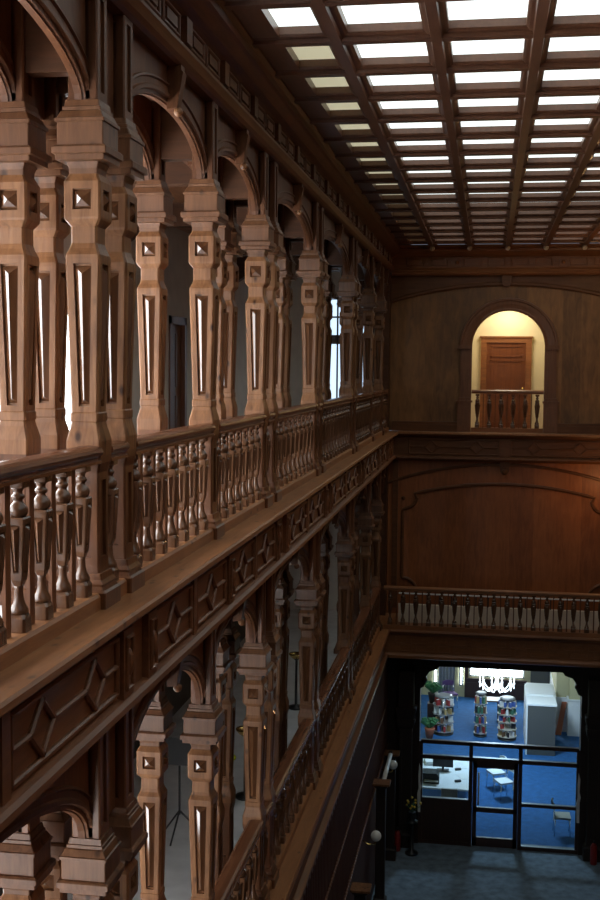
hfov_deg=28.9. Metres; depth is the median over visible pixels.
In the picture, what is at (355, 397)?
balustrade
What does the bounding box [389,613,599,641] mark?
floor
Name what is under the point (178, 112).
pendant
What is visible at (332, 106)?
pane
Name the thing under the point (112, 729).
trim
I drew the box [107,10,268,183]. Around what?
trim
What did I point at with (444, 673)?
curtain
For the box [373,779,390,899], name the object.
post
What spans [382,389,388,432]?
balustrade
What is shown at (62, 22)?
arch
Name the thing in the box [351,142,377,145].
pane
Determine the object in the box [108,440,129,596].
balustrade
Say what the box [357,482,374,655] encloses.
column
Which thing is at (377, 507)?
column
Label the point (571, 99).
pane
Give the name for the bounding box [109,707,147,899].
column
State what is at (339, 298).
column
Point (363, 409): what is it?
balustrade
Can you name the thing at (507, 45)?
pane
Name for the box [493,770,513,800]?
chair
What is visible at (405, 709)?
pilaster
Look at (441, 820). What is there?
wall
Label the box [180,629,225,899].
column
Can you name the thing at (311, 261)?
column
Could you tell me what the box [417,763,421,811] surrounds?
strip
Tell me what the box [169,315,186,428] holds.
door
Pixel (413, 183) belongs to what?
pane
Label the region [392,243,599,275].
trim
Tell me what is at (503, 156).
pane
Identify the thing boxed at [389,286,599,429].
wall
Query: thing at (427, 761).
paper sheet
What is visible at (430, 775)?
printer
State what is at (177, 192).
ceiling
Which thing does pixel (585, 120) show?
pane
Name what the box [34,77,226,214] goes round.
trim
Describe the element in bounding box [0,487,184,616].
floor
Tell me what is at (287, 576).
column
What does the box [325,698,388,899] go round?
trim
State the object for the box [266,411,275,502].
balustrade
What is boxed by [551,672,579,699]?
wall
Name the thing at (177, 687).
pendant
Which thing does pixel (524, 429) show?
balustrade
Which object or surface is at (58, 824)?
column
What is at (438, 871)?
floor
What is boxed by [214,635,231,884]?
column
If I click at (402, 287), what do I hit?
trim
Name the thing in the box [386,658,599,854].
wall
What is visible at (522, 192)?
pane
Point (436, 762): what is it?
monitor
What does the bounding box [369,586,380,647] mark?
balustrade
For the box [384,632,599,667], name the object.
trim
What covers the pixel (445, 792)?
office chair
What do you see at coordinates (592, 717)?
pilaster
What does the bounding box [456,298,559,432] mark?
surround
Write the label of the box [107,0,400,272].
trim
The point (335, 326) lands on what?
window
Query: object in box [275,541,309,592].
arch
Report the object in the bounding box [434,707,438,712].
book
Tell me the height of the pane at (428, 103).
0.013 m
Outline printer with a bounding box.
[423,768,439,783]
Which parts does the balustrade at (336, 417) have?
handrail, rail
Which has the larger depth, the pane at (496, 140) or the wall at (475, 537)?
the wall at (475, 537)
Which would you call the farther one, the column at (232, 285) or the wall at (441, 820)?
the wall at (441, 820)
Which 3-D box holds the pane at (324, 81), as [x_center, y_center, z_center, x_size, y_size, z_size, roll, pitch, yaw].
[0.300,-3.830,11.920,0.400,0.013,0.872,1,4,9]
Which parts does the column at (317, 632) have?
post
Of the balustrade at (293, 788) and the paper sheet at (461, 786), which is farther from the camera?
the paper sheet at (461, 786)
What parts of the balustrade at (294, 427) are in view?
handrail, rail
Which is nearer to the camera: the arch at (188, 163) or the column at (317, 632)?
the arch at (188, 163)
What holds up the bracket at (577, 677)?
attached to the wall at (394, 664)
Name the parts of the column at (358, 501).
post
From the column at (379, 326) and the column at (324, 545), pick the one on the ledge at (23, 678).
the column at (379, 326)
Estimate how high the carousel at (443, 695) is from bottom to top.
1.250 m
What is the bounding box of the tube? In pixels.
[382,751,392,778]
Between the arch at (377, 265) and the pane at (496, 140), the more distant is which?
the arch at (377, 265)
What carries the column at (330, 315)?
on the floor at (67, 487)
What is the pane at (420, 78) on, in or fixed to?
attached to the ceiling at (461, 217)
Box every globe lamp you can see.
[362,830,380,844]
[382,760,397,771]
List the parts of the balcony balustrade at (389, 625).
rail, handrail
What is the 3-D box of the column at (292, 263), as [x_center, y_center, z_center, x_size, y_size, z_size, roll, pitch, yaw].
[-0.242,-1.571,16.687,0.344,3.765,0.344,1,4,9]
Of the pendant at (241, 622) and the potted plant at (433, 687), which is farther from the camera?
the potted plant at (433, 687)
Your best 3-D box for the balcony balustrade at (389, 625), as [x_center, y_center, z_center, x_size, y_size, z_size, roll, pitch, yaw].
[4.510,3.640,26.188,5.260,0.985,0.160,1,4,9]
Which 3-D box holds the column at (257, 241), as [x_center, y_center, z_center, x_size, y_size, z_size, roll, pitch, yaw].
[-0.457,-1.272,12.447,0.344,3.765,0.344,1,4,9]
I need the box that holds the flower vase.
[405,796,421,855]
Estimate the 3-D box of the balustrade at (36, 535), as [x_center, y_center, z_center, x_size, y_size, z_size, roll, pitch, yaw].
[-1.579,0.595,5.478,0.176,1.010,3.506,1,4,9]
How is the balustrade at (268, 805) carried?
on the trim at (290, 866)
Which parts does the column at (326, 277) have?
post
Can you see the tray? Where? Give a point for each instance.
(425, 780)
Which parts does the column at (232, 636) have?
post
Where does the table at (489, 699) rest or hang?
on the floor at (438, 871)
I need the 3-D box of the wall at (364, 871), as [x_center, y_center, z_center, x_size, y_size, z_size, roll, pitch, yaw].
[-0.410,8.107,13.834,0.345,4.860,30.000,1,4,9]
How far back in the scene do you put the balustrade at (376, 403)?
25.14 m
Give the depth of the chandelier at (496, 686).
36.00 m
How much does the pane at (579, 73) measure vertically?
0.013 m
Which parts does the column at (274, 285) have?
post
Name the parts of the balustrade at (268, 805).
handrail, rail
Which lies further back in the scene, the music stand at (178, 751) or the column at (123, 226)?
the music stand at (178, 751)
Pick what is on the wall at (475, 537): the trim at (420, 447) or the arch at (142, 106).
the trim at (420, 447)
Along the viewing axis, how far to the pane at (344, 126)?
14.37 m
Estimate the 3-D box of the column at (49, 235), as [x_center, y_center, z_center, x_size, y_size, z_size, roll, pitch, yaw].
[-1.689,-0.953,7.805,0.344,3.765,0.344,1,4,9]
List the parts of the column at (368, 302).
post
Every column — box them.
[0,0,51,604]
[0,817,55,899]
[33,77,69,581]
[40,811,71,899]
[51,0,122,609]
[56,730,124,899]
[105,15,147,592]
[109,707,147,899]
[133,101,176,536]
[136,683,175,899]
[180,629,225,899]
[181,101,228,539]
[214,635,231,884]
[216,156,233,419]
[222,617,241,869]
[224,200,244,418]
[237,581,273,899]
[239,152,276,507]
[263,573,282,888]
[266,161,285,501]
[273,573,288,773]
[276,204,291,408]
[281,563,294,758]
[283,239,296,406]
[294,534,321,789]
[297,202,324,475]
[314,529,325,777]
[317,207,329,472]
[319,534,329,687]
[322,239,331,399]
[323,526,333,679]
[326,266,335,399]
[334,501,355,703]
[334,521,338,653]
[336,295,341,396]
[337,237,358,453]
[349,497,358,695]
[352,240,361,451]
[353,497,360,623]
[356,281,363,393]
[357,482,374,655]
[359,256,377,441]
[370,472,384,630]
[373,266,386,434]
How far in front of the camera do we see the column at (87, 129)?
7.12 m
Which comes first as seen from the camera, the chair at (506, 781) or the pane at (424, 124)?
the pane at (424, 124)
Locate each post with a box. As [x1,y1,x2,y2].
[350,882,371,899]
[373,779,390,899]
[384,749,399,860]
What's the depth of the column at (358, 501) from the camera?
26.39 m
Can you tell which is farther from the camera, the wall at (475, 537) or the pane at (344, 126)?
the wall at (475, 537)
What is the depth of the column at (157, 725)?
10.43 m
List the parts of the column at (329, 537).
post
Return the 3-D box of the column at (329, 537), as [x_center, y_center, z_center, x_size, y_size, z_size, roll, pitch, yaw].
[0.412,2.561,21.255,0.344,3.765,0.344,1,4,9]
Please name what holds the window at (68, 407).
in the wall at (178, 275)
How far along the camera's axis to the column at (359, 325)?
26.04 m
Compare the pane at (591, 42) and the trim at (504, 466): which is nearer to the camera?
the pane at (591, 42)
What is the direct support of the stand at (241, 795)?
on the wall at (177, 874)
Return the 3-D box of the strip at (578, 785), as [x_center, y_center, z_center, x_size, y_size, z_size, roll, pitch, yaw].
[6.586,8.229,27.509,0.100,1.200,0.040,1,4,9]
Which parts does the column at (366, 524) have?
post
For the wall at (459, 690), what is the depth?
40.89 m
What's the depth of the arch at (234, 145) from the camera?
11.12 m
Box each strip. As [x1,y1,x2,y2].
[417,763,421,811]
[576,775,580,822]
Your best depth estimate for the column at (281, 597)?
16.45 m
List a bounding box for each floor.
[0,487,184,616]
[371,694,599,899]
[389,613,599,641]
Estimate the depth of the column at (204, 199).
10.04 m
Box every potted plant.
[421,716,438,738]
[425,680,443,702]
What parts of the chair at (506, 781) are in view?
seat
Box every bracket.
[420,666,438,687]
[564,673,581,696]
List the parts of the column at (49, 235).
post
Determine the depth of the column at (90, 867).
7.33 m
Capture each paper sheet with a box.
[424,758,432,764]
[455,763,466,768]
[456,773,468,778]
[456,783,472,790]
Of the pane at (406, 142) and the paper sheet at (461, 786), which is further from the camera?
the paper sheet at (461, 786)
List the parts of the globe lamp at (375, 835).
globe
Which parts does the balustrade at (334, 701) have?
handrail, rail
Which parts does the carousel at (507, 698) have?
lid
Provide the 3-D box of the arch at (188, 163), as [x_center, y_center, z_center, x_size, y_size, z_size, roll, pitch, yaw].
[-1.048,-2.745,11.252,0.195,0.667,2.152,1,4,9]
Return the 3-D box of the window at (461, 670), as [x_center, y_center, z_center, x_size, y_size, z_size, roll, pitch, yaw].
[5.670,6.880,40.742,0.160,2.800,0.110,1,4,9]
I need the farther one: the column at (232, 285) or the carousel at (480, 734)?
the carousel at (480, 734)
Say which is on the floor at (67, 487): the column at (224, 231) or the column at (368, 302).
the column at (224, 231)
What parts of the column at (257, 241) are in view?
post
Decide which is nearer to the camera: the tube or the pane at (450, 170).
the pane at (450, 170)
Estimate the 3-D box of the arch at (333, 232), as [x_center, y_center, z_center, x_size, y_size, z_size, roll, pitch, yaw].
[0.585,-3.235,18.356,0.195,0.668,3.592,1,4,9]
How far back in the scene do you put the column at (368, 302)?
23.71 m
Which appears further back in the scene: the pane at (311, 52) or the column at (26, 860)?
the pane at (311, 52)
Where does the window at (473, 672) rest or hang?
in the wall at (459, 690)
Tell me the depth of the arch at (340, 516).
19.73 m
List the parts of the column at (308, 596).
post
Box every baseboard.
[392,421,599,433]
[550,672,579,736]
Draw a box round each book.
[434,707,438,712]
[436,699,440,705]
[448,716,452,721]
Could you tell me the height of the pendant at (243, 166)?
0.072 m
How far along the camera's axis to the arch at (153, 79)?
8.76 m
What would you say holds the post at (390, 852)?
on the floor at (438, 871)
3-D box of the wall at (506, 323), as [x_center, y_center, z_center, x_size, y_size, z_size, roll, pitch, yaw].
[5.105,-2.132,28.522,2.900,3.300,1.500,1,4,9]
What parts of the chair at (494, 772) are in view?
seat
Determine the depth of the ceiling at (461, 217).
13.33 m
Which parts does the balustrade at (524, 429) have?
rail, handrail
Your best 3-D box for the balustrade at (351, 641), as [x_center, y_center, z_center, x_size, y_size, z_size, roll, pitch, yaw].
[0.860,3.964,21.006,0.176,1.010,0.346,1,4,9]
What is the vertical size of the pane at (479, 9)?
0.013 m
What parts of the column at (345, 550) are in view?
post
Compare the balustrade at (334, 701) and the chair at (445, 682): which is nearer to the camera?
the balustrade at (334, 701)
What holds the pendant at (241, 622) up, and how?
attached to the arch at (247, 609)
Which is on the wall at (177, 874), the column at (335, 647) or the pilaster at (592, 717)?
the column at (335, 647)
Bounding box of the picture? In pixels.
[530,671,549,683]
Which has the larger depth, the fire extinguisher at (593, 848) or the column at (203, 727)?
the fire extinguisher at (593, 848)
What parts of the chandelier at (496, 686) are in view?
lamp shade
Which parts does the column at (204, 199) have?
post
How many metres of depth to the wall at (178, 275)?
19.85 m
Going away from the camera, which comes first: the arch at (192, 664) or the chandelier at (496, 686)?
the arch at (192, 664)
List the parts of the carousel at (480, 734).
lid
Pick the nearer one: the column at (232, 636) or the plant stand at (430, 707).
the column at (232, 636)
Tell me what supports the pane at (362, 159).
attached to the ceiling at (461, 217)
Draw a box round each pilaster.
[395,668,416,847]
[582,677,599,861]
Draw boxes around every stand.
[165,737,190,845]
[235,726,244,800]
[289,652,299,709]
[427,701,434,718]
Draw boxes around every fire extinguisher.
[395,827,401,851]
[590,840,598,865]
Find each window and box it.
[65,322,71,429]
[330,297,373,398]
[433,669,437,681]
[459,668,463,685]
[469,668,524,678]
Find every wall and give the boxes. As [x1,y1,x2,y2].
[0,226,247,896]
[25,9,391,615]
[67,608,336,899]
[288,272,599,612]
[303,659,387,899]
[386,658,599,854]
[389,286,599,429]
[418,738,579,853]
[421,667,530,696]
[471,311,544,427]
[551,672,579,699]
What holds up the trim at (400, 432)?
attached to the wall at (475, 537)
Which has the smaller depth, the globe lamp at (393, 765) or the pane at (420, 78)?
the pane at (420, 78)
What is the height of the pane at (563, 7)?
0.013 m
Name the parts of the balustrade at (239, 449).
handrail, rail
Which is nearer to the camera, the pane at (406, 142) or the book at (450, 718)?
the pane at (406, 142)
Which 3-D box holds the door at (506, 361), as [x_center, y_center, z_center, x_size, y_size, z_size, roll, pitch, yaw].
[5.148,-1.684,29.130,1.310,2.320,0.150,1,4,9]
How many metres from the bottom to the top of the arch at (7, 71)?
0.668 m
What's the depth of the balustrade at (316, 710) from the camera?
16.75 m
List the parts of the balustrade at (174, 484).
handrail, rail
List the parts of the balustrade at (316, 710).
handrail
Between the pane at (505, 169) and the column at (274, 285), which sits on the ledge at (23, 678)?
the column at (274, 285)
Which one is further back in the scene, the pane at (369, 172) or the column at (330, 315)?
the column at (330, 315)
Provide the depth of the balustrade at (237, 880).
11.95 m
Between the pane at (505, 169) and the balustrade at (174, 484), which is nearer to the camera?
the balustrade at (174, 484)
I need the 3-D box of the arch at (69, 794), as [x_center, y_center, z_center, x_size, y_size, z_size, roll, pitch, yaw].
[-1.586,2.174,5.589,0.195,0.807,3.512,1,4,9]
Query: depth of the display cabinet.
34.74 m
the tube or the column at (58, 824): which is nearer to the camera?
the column at (58, 824)
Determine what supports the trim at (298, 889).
attached to the wall at (364, 871)
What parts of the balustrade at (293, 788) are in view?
handrail, rail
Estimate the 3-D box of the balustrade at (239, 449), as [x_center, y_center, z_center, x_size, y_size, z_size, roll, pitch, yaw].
[-0.617,0.183,11.386,0.176,1.010,2.146,1,4,9]
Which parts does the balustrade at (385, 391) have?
handrail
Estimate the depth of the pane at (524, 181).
18.44 m
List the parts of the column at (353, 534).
post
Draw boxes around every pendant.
[173,683,181,691]
[174,107,182,116]
[238,619,244,625]
[240,163,247,169]
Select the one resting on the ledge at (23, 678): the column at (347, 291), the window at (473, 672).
the column at (347, 291)
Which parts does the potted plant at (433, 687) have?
pot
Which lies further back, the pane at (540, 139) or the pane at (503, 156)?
the pane at (503, 156)
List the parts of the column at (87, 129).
post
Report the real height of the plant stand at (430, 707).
0.600 m
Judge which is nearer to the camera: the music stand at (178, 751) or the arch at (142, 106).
the arch at (142, 106)
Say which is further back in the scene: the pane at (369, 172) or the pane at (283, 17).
the pane at (369, 172)
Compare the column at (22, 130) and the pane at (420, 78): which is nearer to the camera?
the column at (22, 130)
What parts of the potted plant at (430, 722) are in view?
pot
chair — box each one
[441,788,457,797]
[442,680,457,708]
[486,755,506,790]
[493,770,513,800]
[551,798,570,836]
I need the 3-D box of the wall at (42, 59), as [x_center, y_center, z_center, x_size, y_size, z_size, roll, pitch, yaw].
[-1.234,0.666,16.161,2.840,8.240,25.060,1,4,9]
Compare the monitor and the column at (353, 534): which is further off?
the monitor
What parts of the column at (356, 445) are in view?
post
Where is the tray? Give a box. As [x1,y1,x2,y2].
[424,779,437,782]
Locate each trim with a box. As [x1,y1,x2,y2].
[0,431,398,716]
[0,437,395,832]
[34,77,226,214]
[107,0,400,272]
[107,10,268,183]
[109,617,265,813]
[270,613,394,899]
[287,632,389,899]
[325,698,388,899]
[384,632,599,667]
[388,460,599,607]
[391,275,599,302]
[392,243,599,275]
[393,434,599,463]
[398,431,599,436]
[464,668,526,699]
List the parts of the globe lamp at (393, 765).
globe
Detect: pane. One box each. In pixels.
[268,7,317,26]
[292,46,334,59]
[311,77,348,86]
[326,102,359,109]
[340,124,369,129]
[341,3,420,23]
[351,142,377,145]
[357,42,427,57]
[360,158,384,160]
[369,172,391,173]
[370,74,433,85]
[380,100,437,108]
[389,122,441,127]
[397,141,444,144]
[403,157,447,159]
[409,170,450,172]
[413,183,452,183]
[447,0,527,19]
[452,39,523,54]
[455,71,520,82]
[458,98,517,106]
[461,120,515,126]
[463,139,513,143]
[465,155,511,158]
[467,169,510,171]
[468,182,508,182]
[522,192,552,192]
[524,181,564,182]
[526,168,569,170]
[528,154,575,157]
[531,138,581,142]
[535,118,589,124]
[538,96,598,104]
[543,69,599,79]
[548,36,599,50]
[555,0,599,15]
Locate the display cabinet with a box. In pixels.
[523,683,556,755]
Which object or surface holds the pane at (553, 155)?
attached to the ceiling at (461, 217)
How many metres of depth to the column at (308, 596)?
16.33 m
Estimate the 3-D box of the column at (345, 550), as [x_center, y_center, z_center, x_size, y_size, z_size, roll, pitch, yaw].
[0.789,2.608,20.649,0.344,3.765,0.344,1,4,9]
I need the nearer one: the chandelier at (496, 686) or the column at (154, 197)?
the column at (154, 197)
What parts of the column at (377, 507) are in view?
post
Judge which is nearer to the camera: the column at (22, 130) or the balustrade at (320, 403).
the column at (22, 130)
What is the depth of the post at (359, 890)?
20.60 m
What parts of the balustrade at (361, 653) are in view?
handrail, rail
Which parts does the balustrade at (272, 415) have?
handrail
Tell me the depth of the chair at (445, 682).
39.82 m
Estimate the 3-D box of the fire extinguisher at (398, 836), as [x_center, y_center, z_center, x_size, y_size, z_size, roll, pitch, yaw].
[2.330,9.286,27.772,0.160,0.580,0.195,-1,4,-19]
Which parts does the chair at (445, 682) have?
backrest, seat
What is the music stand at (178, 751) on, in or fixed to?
on the wall at (177, 874)
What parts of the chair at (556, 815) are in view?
seat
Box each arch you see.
[0,0,15,101]
[0,750,92,843]
[18,0,89,99]
[65,95,153,179]
[133,34,207,178]
[134,641,205,744]
[183,161,191,169]
[216,591,257,652]
[218,114,260,214]
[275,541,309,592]
[278,171,312,249]
[321,506,346,542]
[324,214,349,274]
[358,246,370,288]
[374,261,381,295]
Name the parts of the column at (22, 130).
post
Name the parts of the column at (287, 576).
post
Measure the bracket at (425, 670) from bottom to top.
0.560 m
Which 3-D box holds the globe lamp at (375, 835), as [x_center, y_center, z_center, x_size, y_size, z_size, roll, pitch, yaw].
[1.393,7.559,22.672,0.385,0.299,0.210,1,4,9]
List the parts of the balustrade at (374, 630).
rail, handrail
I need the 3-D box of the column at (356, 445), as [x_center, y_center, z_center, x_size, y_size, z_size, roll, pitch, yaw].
[0.915,-1.858,20.866,0.344,3.765,0.344,1,4,9]
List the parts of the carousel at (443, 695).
lid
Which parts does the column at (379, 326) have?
post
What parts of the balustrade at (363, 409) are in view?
handrail, rail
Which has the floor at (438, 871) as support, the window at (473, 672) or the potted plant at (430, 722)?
the potted plant at (430, 722)
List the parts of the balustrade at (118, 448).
handrail, rail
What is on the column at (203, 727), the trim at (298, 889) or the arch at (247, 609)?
the arch at (247, 609)
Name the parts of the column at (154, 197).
post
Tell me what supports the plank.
on the floor at (438, 871)
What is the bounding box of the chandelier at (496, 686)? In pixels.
[479,669,514,692]
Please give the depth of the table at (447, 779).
30.59 m
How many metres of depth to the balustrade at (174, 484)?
8.90 m
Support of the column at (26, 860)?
on the wall at (177, 874)
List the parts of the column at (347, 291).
post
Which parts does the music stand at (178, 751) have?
leg, leg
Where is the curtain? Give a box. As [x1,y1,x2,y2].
[438,667,454,692]
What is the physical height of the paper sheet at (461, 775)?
0.004 m
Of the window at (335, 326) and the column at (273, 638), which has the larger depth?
the window at (335, 326)
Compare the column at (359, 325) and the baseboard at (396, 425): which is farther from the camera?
the baseboard at (396, 425)
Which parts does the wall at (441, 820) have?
panel, pull handle, door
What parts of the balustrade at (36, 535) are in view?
rail, handrail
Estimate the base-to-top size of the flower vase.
1.324 m
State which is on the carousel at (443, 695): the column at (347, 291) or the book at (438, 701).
the book at (438, 701)
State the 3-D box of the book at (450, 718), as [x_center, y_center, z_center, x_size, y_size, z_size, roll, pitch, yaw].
[4.744,8.476,36.662,0.150,0.186,0.036,2,5,26]
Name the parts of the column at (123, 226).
post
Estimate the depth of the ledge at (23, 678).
7.36 m
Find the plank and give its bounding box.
[555,702,566,734]
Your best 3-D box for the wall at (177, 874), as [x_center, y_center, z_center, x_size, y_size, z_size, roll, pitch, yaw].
[-1.857,5.180,13.866,2.520,0.448,30.000,1,4,9]
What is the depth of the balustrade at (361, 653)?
22.73 m
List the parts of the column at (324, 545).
post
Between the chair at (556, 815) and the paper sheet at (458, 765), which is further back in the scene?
the paper sheet at (458, 765)
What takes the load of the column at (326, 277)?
on the ledge at (23, 678)
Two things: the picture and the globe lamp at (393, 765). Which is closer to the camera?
the globe lamp at (393, 765)
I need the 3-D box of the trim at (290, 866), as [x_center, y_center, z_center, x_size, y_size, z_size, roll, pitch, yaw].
[-0.347,5.017,13.583,0.545,0.060,29.950,1,4,9]
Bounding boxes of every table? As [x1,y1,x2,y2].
[422,758,468,792]
[487,696,499,722]
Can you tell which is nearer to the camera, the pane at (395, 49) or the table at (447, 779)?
the pane at (395, 49)
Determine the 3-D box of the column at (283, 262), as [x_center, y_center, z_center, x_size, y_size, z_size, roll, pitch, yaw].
[-0.322,-1.537,16.195,0.344,3.765,0.344,1,4,9]
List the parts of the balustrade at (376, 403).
handrail, rail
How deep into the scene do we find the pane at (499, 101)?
13.00 m
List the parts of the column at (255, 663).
post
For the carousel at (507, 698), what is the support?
on the floor at (438, 871)
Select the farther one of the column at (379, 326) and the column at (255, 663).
the column at (379, 326)
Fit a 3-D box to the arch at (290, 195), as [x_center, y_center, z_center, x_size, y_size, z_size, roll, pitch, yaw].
[-0.051,-2.963,14.447,0.195,0.667,2.972,1,4,9]
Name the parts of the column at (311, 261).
post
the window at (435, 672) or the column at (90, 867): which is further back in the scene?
the window at (435, 672)
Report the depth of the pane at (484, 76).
11.88 m
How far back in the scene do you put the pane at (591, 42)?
10.63 m
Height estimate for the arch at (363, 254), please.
0.667 m
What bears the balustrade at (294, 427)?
on the ledge at (23, 678)
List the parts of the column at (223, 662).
post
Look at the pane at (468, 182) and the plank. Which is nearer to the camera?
the pane at (468, 182)
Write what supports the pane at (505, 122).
attached to the ceiling at (461, 217)
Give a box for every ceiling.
[67,96,339,271]
[224,0,599,246]
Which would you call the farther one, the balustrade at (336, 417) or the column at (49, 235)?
the balustrade at (336, 417)
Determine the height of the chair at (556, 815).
0.861 m
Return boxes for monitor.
[433,753,452,771]
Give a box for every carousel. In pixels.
[433,692,453,735]
[474,691,487,737]
[497,695,516,741]
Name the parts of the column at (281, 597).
post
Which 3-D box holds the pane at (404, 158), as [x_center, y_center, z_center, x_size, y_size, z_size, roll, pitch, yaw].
[1.739,-4.121,16.183,0.670,0.013,0.872,1,4,9]
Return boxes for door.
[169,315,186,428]
[479,336,532,427]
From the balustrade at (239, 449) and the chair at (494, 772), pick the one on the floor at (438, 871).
the chair at (494, 772)
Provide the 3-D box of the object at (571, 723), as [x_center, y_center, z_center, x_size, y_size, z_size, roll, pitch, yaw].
[8.173,8.588,34.151,1.110,1.170,12.500,1,4,9]
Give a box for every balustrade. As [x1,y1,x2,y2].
[0,445,103,671]
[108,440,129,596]
[133,423,215,581]
[214,820,263,899]
[217,413,266,531]
[264,800,273,891]
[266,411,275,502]
[273,719,313,869]
[276,403,317,496]
[314,708,319,774]
[317,402,322,466]
[319,647,349,764]
[322,396,352,469]
[349,640,353,693]
[352,396,356,440]
[353,607,369,685]
[356,392,372,448]
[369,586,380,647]
[372,390,382,439]
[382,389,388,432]
[383,585,599,638]
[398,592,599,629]
[471,390,543,432]
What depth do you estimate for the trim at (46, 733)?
7.57 m
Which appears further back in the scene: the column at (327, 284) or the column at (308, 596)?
the column at (327, 284)
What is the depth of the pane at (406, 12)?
9.78 m
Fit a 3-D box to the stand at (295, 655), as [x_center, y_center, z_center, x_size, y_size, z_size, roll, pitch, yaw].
[-0.066,4.026,20.298,0.280,0.970,0.280,1,4,9]
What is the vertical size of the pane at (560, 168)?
0.013 m
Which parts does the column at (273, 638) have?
post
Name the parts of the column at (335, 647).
post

